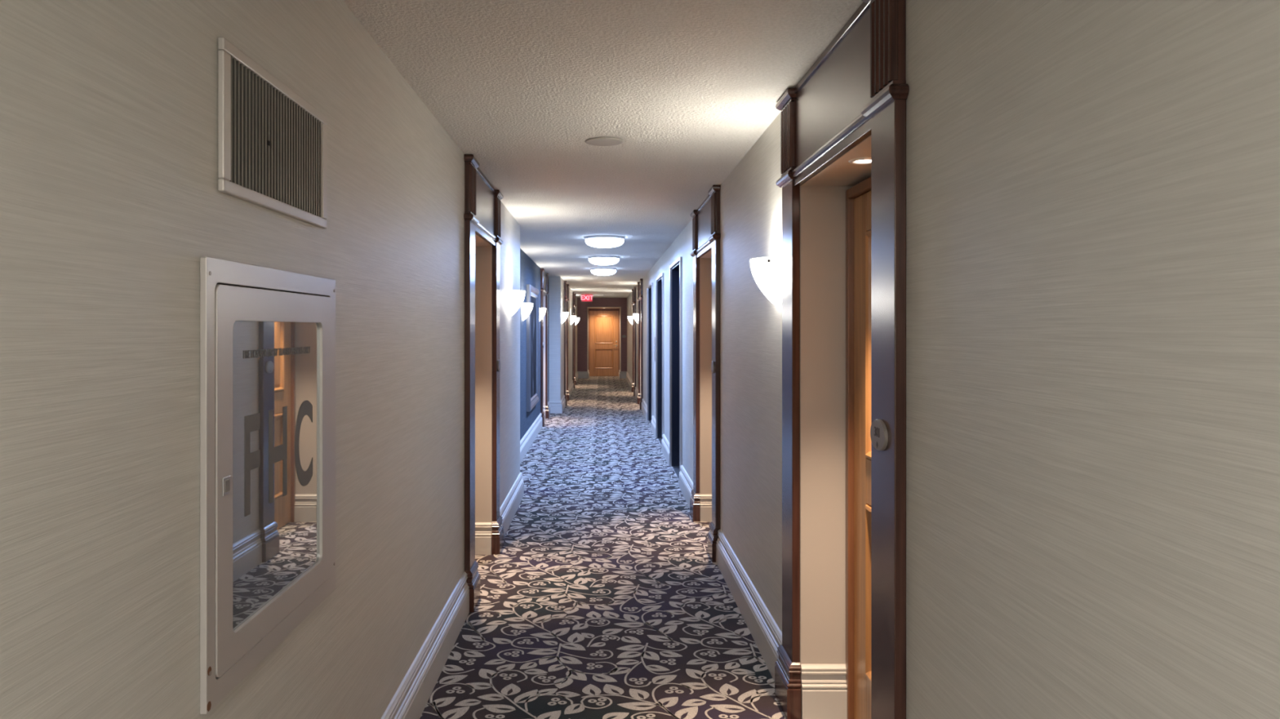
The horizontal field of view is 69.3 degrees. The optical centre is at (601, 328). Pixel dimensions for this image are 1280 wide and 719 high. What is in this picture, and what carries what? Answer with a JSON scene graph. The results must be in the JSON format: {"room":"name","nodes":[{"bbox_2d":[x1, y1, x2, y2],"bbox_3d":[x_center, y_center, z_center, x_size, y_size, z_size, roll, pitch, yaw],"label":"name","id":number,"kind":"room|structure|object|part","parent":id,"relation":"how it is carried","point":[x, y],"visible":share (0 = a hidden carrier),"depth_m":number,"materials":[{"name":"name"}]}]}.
{"room":"hotel corridor","nodes":[
{"label":"hotel corridor","id":0,"kind":"room"},
{"bbox_2d":[0,0,577,718],"bbox_3d":[-1.099,0.285,11.250,0.753,2.400,32.500,0,0,0],"label":"wall","id":1,"kind":"structure","parent":0,"point":[111,202],"depth_m":1.58,"materials":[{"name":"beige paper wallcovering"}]},
{"bbox_2d":[200,256,335,715],"bbox_3d":[-0.713,0.282,2.063,0.018,0.825,0.806,0,0,0],"label":"cabinet","id":2,"kind":"object","parent":1,"relation":"attached to","point":[268,335],"visible":1,"depth_m":1.94,"materials":[{"name":"painted metal"},{"name":"glass"}]},
{"bbox_2d":[206,702,211,711],"bbox_3d":[-0.709,0.683,1.670,0.001,0.017,0.017,0,0,0],"label":"screw","id":3,"kind":"object","parent":2,"relation":"attached to","point":[208,704],"depth_m":1.67,"materials":[{"name":"brown"}]},
{"bbox_2d":[207,666,211,675],"bbox_3d":[-0.709,0.620,1.672,0.001,0.016,0.016,0,0,0],"label":"screw","id":4,"kind":"object","parent":2,"relation":"on","point":[209,668],"depth_m":1.67,"materials":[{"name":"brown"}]},
{"bbox_3d":[-0.716,0.286,2.057,0.004,0.611,0.576,0,0,0],"label":"glass pane","id":5,"kind":"part","parent":2,"relation":"part of","materials":[{"name":"grey"}]},
{"bbox_2d":[217,37,326,228],"bbox_3d":[-0.715,-0.403,2.061,0.014,0.290,0.652,0,0,0],"label":"air vent","id":6,"kind":"object","parent":1,"relation":"in","point":[272,142],"visible":1,"depth_m":1.97,"materials":[{"name":"white metal"}]},
{"bbox_2d":[381,371,577,718],"bbox_3d":[-0.918,1.381,11.250,0.453,0.208,32.500,0,0,0],"label":"baseboard","id":7,"kind":"structure","parent":1,"relation":"attached to","point":[411,697],"depth_m":4.19,"materials":[{"name":"grey paint"}]},
{"bbox_2d":[463,154,503,612],"bbox_3d":[-0.695,0.286,5.575,0.054,2.398,1.479,0,0,0],"label":"door surround","id":8,"kind":"object","parent":1,"relation":"attached to","point":[482,202],"visible":0.98,"depth_m":5.01,"materials":[{"name":"brown wood"}]},
{"bbox_3d":[-0.696,-0.895,4.960,0.051,0.036,0.244,0,0,0],"label":"crown","id":9,"kind":"part","parent":8,"relation":"part of","materials":[{"name":"brown wood"}]},
{"bbox_3d":[-0.709,-0.760,5.575,0.026,0.306,1.029,0,0,0],"label":"header panel","id":10,"kind":"part","parent":8,"relation":"part of","materials":[{"name":"brown wood"}]},
{"bbox_3d":[-0.704,-0.590,5.575,0.034,0.034,1.029,0,0,0],"label":"bead moulding","id":11,"kind":"part","parent":8,"relation":"part of","materials":[{"name":"brown wood"}]},
{"bbox_2d":[497,360,500,372],"bbox_3d":[-0.687,0.250,6.190,0.009,0.081,0.128,0,0,0],"label":"plaque","id":12,"kind":"object","parent":8,"relation":"attached to","point":[499,361],"visible":1,"depth_m":6.17,"materials":[{"name":"grey metal"}]},
{"bbox_3d":[-0.696,-0.895,6.190,0.051,0.036,0.244,0,0,0],"label":"crown","id":13,"kind":"part","parent":8,"relation":"part of","materials":[{"name":"brown wood"}]},
{"bbox_2d":[507,289,524,316],"bbox_3d":[-0.659,-0.193,7.220,0.123,0.203,0.300,0,0,0],"label":"wall sconce","id":14,"kind":"object","parent":1,"relation":"attached to","point":[515,298],"visible":1,"depth_m":7.12,"materials":[{"name":"white glass"}]},
{"bbox_2d":[521,302,533,320],"bbox_3d":[-0.862,-0.193,10.800,0.123,0.203,0.300,0,0,0],"label":"wall sconce","id":15,"kind":"object","parent":1,"relation":"attached to","point":[526,308],"visible":0.99,"depth_m":10.70,"materials":[{"name":"white glass"}]},
{"bbox_2d":[526,284,539,412],"bbox_3d":[-0.898,0.240,12.170,0.052,1.570,1.600,0,0,0],"label":"framed picture","id":16,"kind":"object","parent":1,"relation":"attached to","point":[532,293],"visible":1,"depth_m":12.21,"materials":[{"name":"grey metal"}]},
{"bbox_2d":[530,296,536,398],"bbox_3d":[-0.916,0.240,12.170,0.012,1.330,1.360,0,0,0],"label":"print","id":17,"kind":"object","parent":16,"relation":"attached to","point":[533,299],"depth_m":12.35},
{"bbox_2d":[539,307,546,320],"bbox_3d":[-0.862,-0.193,13.350,0.123,0.203,0.300,0,0,0],"label":"wall sconce","id":18,"kind":"object","parent":1,"relation":"attached to","point":[542,310],"visible":0.66,"depth_m":13.26,"materials":[{"name":"white glass"}]},
{"bbox_2d":[540,268,549,426],"bbox_3d":[-0.897,0.286,14.715,0.054,2.398,1.479,0,0,0],"label":"door surround","id":19,"kind":"object","parent":1,"relation":"attached to","point":[544,275],"visible":0.98,"depth_m":14.18,"materials":[{"name":"brown wood"}]},
{"bbox_3d":[-0.912,-0.760,14.715,0.026,0.306,1.029,0,0,0],"label":"header panel","id":20,"kind":"part","parent":19,"relation":"part of","materials":[{"name":"brown wood"}]},
{"bbox_2d":[561,311,568,323],"bbox_3d":[-0.659,-0.193,16.720,0.123,0.203,0.300,0,0,0],"label":"wall sconce","id":21,"kind":"object","parent":1,"relation":"attached to","point":[564,314],"visible":1,"depth_m":16.62,"materials":[{"name":"white glass"}]},
{"bbox_2d":[564,280,569,405],"bbox_3d":[-0.695,0.286,18.465,0.054,2.398,1.479,0,0,0],"label":"door surround","id":22,"kind":"object","parent":1,"relation":"attached to","point":[566,285],"visible":0.98,"depth_m":18.26,"materials":[{"name":"brown wood"}]},
{"bbox_2d":[570,315,576,324],"bbox_3d":[-0.659,-0.193,21.600,0.123,0.203,0.300,0,0,0],"label":"wall sconce","id":23,"kind":"object","parent":1,"relation":"attached to","point":[572,317],"visible":1,"depth_m":21.50,"materials":[{"name":"white glass"}]},
{"bbox_2d":[572,291,576,388],"bbox_3d":[-0.695,0.286,23.615,0.054,2.398,1.479,0,0,0],"label":"door surround","id":24,"kind":"object","parent":1,"relation":"attached to","point":[574,306],"visible":0.92,"depth_m":22.97,"materials":[{"name":"brown wood"}]},
{"bbox_2d":[575,317,579,324],"bbox_3d":[-0.659,-0.193,25.200,0.123,0.203,0.300,0,0,0],"label":"wall sconce","id":25,"kind":"object","parent":1,"relation":"attached to","point":[577,319],"visible":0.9,"depth_m":25.10,"materials":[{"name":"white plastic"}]},
{"bbox_2d":[577,297,626,371],"bbox_3d":[0.025,0.285,28.194,2.650,2.400,1.412,0,0,0],"label":"wall","id":26,"kind":"structure","parent":0,"point":[597,304],"depth_m":27.50,"materials":[{"name":"beige paint"}]},
{"bbox_2d":[577,369,626,378],"bbox_3d":[0.017,1.381,28.038,1.478,0.208,1.205,0,0,0],"label":"baseboard","id":27,"kind":"structure","parent":26,"relation":"attached to","point":[581,375],"depth_m":27.47,"materials":[{"name":"grey paint"}]},
{"bbox_2d":[588,310,619,376],"bbox_3d":[0.075,0.456,28.662,0.961,2.058,0.075,0,0,0],"label":"door","id":28,"kind":"structure","parent":26,"relation":"in","point":[603,325],"depth_m":28.67,"materials":[{"name":"brown wood"}]},
{"bbox_3d":[0.075,0.030,28.675,0.575,0.870,0.024,0,0,0],"label":"panel moulding","id":29,"kind":"part","parent":28,"relation":"part of","materials":[{"name":"brown wood"}]},
{"bbox_3d":[0.075,0.935,28.675,0.575,0.620,0.024,0,0,0],"label":"panel moulding","id":30,"kind":"part","parent":28,"relation":"part of","materials":[{"name":"brown wood"}]},
{"bbox_3d":[0.075,0.030,28.687,0.575,0.870,0.020,0,0,0],"label":"panel","id":31,"kind":"part","parent":28,"relation":"part of","materials":[{"name":"brown wood"}]},
{"bbox_3d":[0.075,0.935,28.687,0.575,0.620,0.020,0,0,0],"label":"panel","id":32,"kind":"part","parent":28,"relation":"part of","materials":[{"name":"brown wood"}]},
{"bbox_2d":[342,0,862,297],"bbox_3d":[0.000,-0.990,11.800,3.000,0.150,34.200,0,0,0],"label":"ceiling","id":33,"kind":"structure","parent":0,"point":[688,88],"depth_m":3.60,"materials":[{"name":"white paint"}]},
{"bbox_2d":[581,293,593,302],"bbox_3d":[-0.380,-0.812,24.400,0.331,0.205,0.060,0,0,0],"label":"exit sign","id":34,"kind":"object","parent":33,"relation":"hanging from","point":[584,298],"visible":1,"depth_m":24.38,"materials":[{"name":"red plastic"}]},
{"bbox_2d":[587,255,619,266],"bbox_3d":[0.030,-0.855,11.800,0.408,0.118,0.408,0,0,0],"label":"ceiling light","id":35,"kind":"object","parent":33,"relation":"attached to","point":[603,260],"visible":1,"depth_m":11.65,"materials":[{"name":"white glass"}]},
{"bbox_3d":[0.030,-0.852,11.800,0.389,0.083,0.389,0,0,0],"label":"lamp shade","id":36,"kind":"part","parent":35,"relation":"part of","materials":[{"name":"white glass"}]},
{"bbox_2d":[590,267,617,276],"bbox_3d":[0.030,-0.855,14.100,0.408,0.118,0.408,0,0,0],"label":"ceiling light","id":37,"kind":"object","parent":33,"relation":"attached to","point":[597,271],"visible":1,"depth_m":13.95,"materials":[{"name":"white glass"}]},
{"bbox_3d":[0.030,-0.852,14.100,0.389,0.083,0.389,0,0,0],"label":"lamp shade","id":38,"kind":"part","parent":37,"relation":"part of","materials":[{"name":"white glass"}]},
{"bbox_2d":[585,137,622,146],"bbox_3d":[0.012,-0.910,4.500,0.185,0.009,0.185,0,0,0],"label":"ceiling speaker","id":39,"kind":"object","parent":33,"relation":"attached to","point":[597,141],"visible":1,"depth_m":4.48,"materials":[{"name":"grey plastic"}]},
{"bbox_2d":[584,235,624,248],"bbox_3d":[0.030,-0.855,9.250,0.408,0.118,0.408,0,0,0],"label":"ceiling light","id":40,"kind":"object","parent":33,"relation":"attached to","point":[604,242],"visible":1,"depth_m":9.10,"materials":[{"name":"white glass"}]},
{"bbox_2d":[419,376,786,718],"bbox_3d":[0.000,1.544,11.800,3.000,0.121,34.200,0,0,0],"label":"floor","id":41,"kind":"structure","parent":0,"point":[603,597],"depth_m":5.01,"materials":[{"name":"carpet"}]},
{"bbox_2d":[626,0,1279,718],"bbox_3d":[1.031,0.285,11.250,0.550,2.400,32.500,0,0,0],"label":"wall","id":42,"kind":"structure","parent":0,"point":[1093,186],"depth_m":1.56,"materials":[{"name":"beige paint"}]},
{"bbox_2d":[627,316,632,324],"bbox_3d":[0.693,-0.193,22.400,0.123,0.203,0.300,0,0,0],"label":"wall sconce","id":43,"kind":"object","parent":42,"relation":"attached to","point":[630,318],"visible":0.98,"depth_m":22.30,"materials":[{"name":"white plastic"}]},
{"bbox_2d":[631,287,635,395],"bbox_3d":[0.729,0.286,21.015,0.054,2.398,1.479,0,0,0],"label":"door surround","id":44,"kind":"object","parent":42,"relation":"attached to","point":[633,291],"visible":0.94,"depth_m":21.13,"materials":[{"name":"brown wood"}]},
{"bbox_2d":[632,313,638,323],"bbox_3d":[0.693,-0.193,18.600,0.123,0.203,0.300,0,0,0],"label":"wall sconce","id":45,"kind":"object","parent":42,"relation":"attached to","point":[635,316],"visible":0.77,"depth_m":18.51,"materials":[{"name":"white glass"}]},
{"bbox_2d":[636,278,643,409],"bbox_3d":[0.729,0.286,17.615,0.054,2.398,1.479,0,0,0],"label":"door surround","id":46,"kind":"object","parent":42,"relation":"attached to","point":[640,286],"visible":0.98,"depth_m":16.93,"materials":[{"name":"brown wood"}]},
{"bbox_2d":[647,282,653,423],"bbox_3d":[0.845,0.405,14.240,0.222,2.160,1.300,0,0,0],"label":"door","id":47,"kind":"structure","parent":42,"relation":"in","point":[651,286],"depth_m":14.85,"materials":[{"name":"wood"}]},
{"bbox_2d":[653,337,655,360],"bbox_3d":[0.748,0.285,13.020,0.016,0.340,0.120,0,0,0],"label":"panel","id":48,"kind":"object","parent":42,"relation":"attached to","point":[655,337],"visible":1,"depth_m":12.96,"materials":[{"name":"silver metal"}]},
{"bbox_2d":[655,272,663,444],"bbox_3d":[0.845,0.405,11.870,0.222,2.160,1.300,0,0,0],"label":"door","id":49,"kind":"structure","parent":42,"relation":"in","point":[659,282],"depth_m":12.48,"materials":[{"name":"wood"}]},
{"bbox_2d":[669,257,681,479],"bbox_3d":[0.845,0.405,9.330,0.222,2.160,1.300,0,0,0],"label":"door","id":50,"kind":"structure","parent":42,"relation":"in","point":[675,271],"depth_m":9.94,"materials":[{"name":"wood"}]},
{"bbox_3d":[0.834,1.482,9.330,0.152,0.006,1.218,0,0,0],"label":"sill","id":51,"kind":"part","parent":50,"relation":"part of","materials":[{"name":"carpet"}]},
{"bbox_2d":[689,184,720,562],"bbox_3d":[0.729,0.286,6.605,0.054,2.398,1.479,0,0,0],"label":"door surround","id":52,"kind":"object","parent":42,"relation":"attached to","point":[706,235],"visible":0.98,"depth_m":6.02,"materials":[{"name":"brown wood"}]},
{"bbox_3d":[0.730,-0.895,7.220,0.051,0.036,0.244,0,0,0],"label":"crown","id":53,"kind":"part","parent":52,"relation":"part of","materials":[{"name":"brown wood"}]},
{"bbox_3d":[0.738,-0.590,6.605,0.034,0.034,1.029,0,0,0],"label":"bead moulding","id":54,"kind":"part","parent":52,"relation":"part of","materials":[{"name":"brown wood"}]},
{"bbox_3d":[0.743,-0.760,6.605,0.026,0.306,1.029,0,0,0],"label":"header panel","id":55,"kind":"part","parent":52,"relation":"part of","materials":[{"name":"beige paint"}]},
{"bbox_2d":[711,360,715,373],"bbox_3d":[0.721,0.250,5.990,0.009,0.081,0.128,0,0,0],"label":"plaque","id":56,"kind":"object","parent":52,"relation":"attached to","point":[713,366],"visible":1,"depth_m":5.96,"materials":[{"name":"grey metal"}]},
{"bbox_3d":[0.730,-0.895,5.990,0.051,0.036,0.244,0,0,0],"label":"crown","id":57,"kind":"part","parent":52,"relation":"part of","materials":[{"name":"brown wood"}]},
{"bbox_2d":[626,372,847,718],"bbox_3d":[0.851,1.381,11.250,0.250,0.208,32.500,0,0,0],"label":"baseboard","id":58,"kind":"structure","parent":42,"relation":"attached to","point":[823,686],"depth_m":4.18,"materials":[{"name":"grey paint"}]},
{"bbox_2d":[750,256,782,306],"bbox_3d":[0.693,-0.193,3.920,0.123,0.203,0.300,0,0,0],"label":"wall sconce","id":59,"kind":"object","parent":42,"relation":"attached to","point":[766,272],"visible":0.94,"depth_m":3.83,"materials":[{"name":"white glass"}]},
{"bbox_2d":[774,0,909,718],"bbox_3d":[0.729,0.286,3.005,0.054,2.398,1.479,0,0,0],"label":"door surround","id":60,"kind":"object","parent":42,"relation":"attached to","point":[857,89],"visible":1,"depth_m":2.47,"materials":[{"name":"brown wood"}]},
{"bbox_3d":[0.730,-0.895,3.620,0.051,0.036,0.244,0,0,0],"label":"crown","id":61,"kind":"part","parent":60,"relation":"part of","materials":[{"name":"brown wood"}]},
{"bbox_3d":[0.738,-0.590,3.005,0.034,0.034,1.029,0,0,0],"label":"bead moulding","id":62,"kind":"part","parent":60,"relation":"part of","materials":[{"name":"brown wood"}]},
{"bbox_3d":[0.743,-0.760,3.005,0.026,0.306,1.029,0,0,0],"label":"header panel","id":63,"kind":"part","parent":60,"relation":"part of","materials":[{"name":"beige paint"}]},
{"bbox_3d":[0.730,-0.895,2.390,0.051,0.036,0.244,0,0,0],"label":"crown","id":64,"kind":"part","parent":60,"relation":"part of","materials":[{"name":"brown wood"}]},
{"bbox_2d":[870,419,888,450],"bbox_3d":[0.721,0.277,2.405,0.010,0.081,0.128,0,0,0],"label":"plaque","id":65,"kind":"object","parent":60,"relation":"attached to","point":[878,431],"visible":1,"depth_m":2.39,"materials":[{"name":"grey metal"}]},
{"bbox_2d":[845,176,871,718],"bbox_3d":[0.938,0.480,3.005,0.075,2.010,1.005,0,0,0],"label":"door","id":66,"kind":"structure","parent":42,"relation":"in","point":[858,197],"depth_m":3.41,"materials":[{"name":"brown wood"}]},
{"bbox_3d":[0.952,0.058,3.005,0.024,0.815,0.605,0,0,0],"label":"panel moulding","id":67,"kind":"part","parent":66,"relation":"part of","materials":[{"name":"brown wood"}]},
{"bbox_3d":[0.952,0.935,3.005,0.024,0.620,0.605,0,0,0],"label":"panel moulding","id":68,"kind":"part","parent":66,"relation":"part of","materials":[{"name":"brown wood"}]},
{"bbox_2d":[848,157,871,164],"bbox_3d":[0.846,-0.538,2.975,0.100,0.005,0.100,0,0,0],"label":"recessed light","id":69,"kind":"object","parent":42,"relation":"in","point":[862,161],"visible":0.7,"depth_m":2.97,"materials":[{"name":"white plastic"}]}
]}

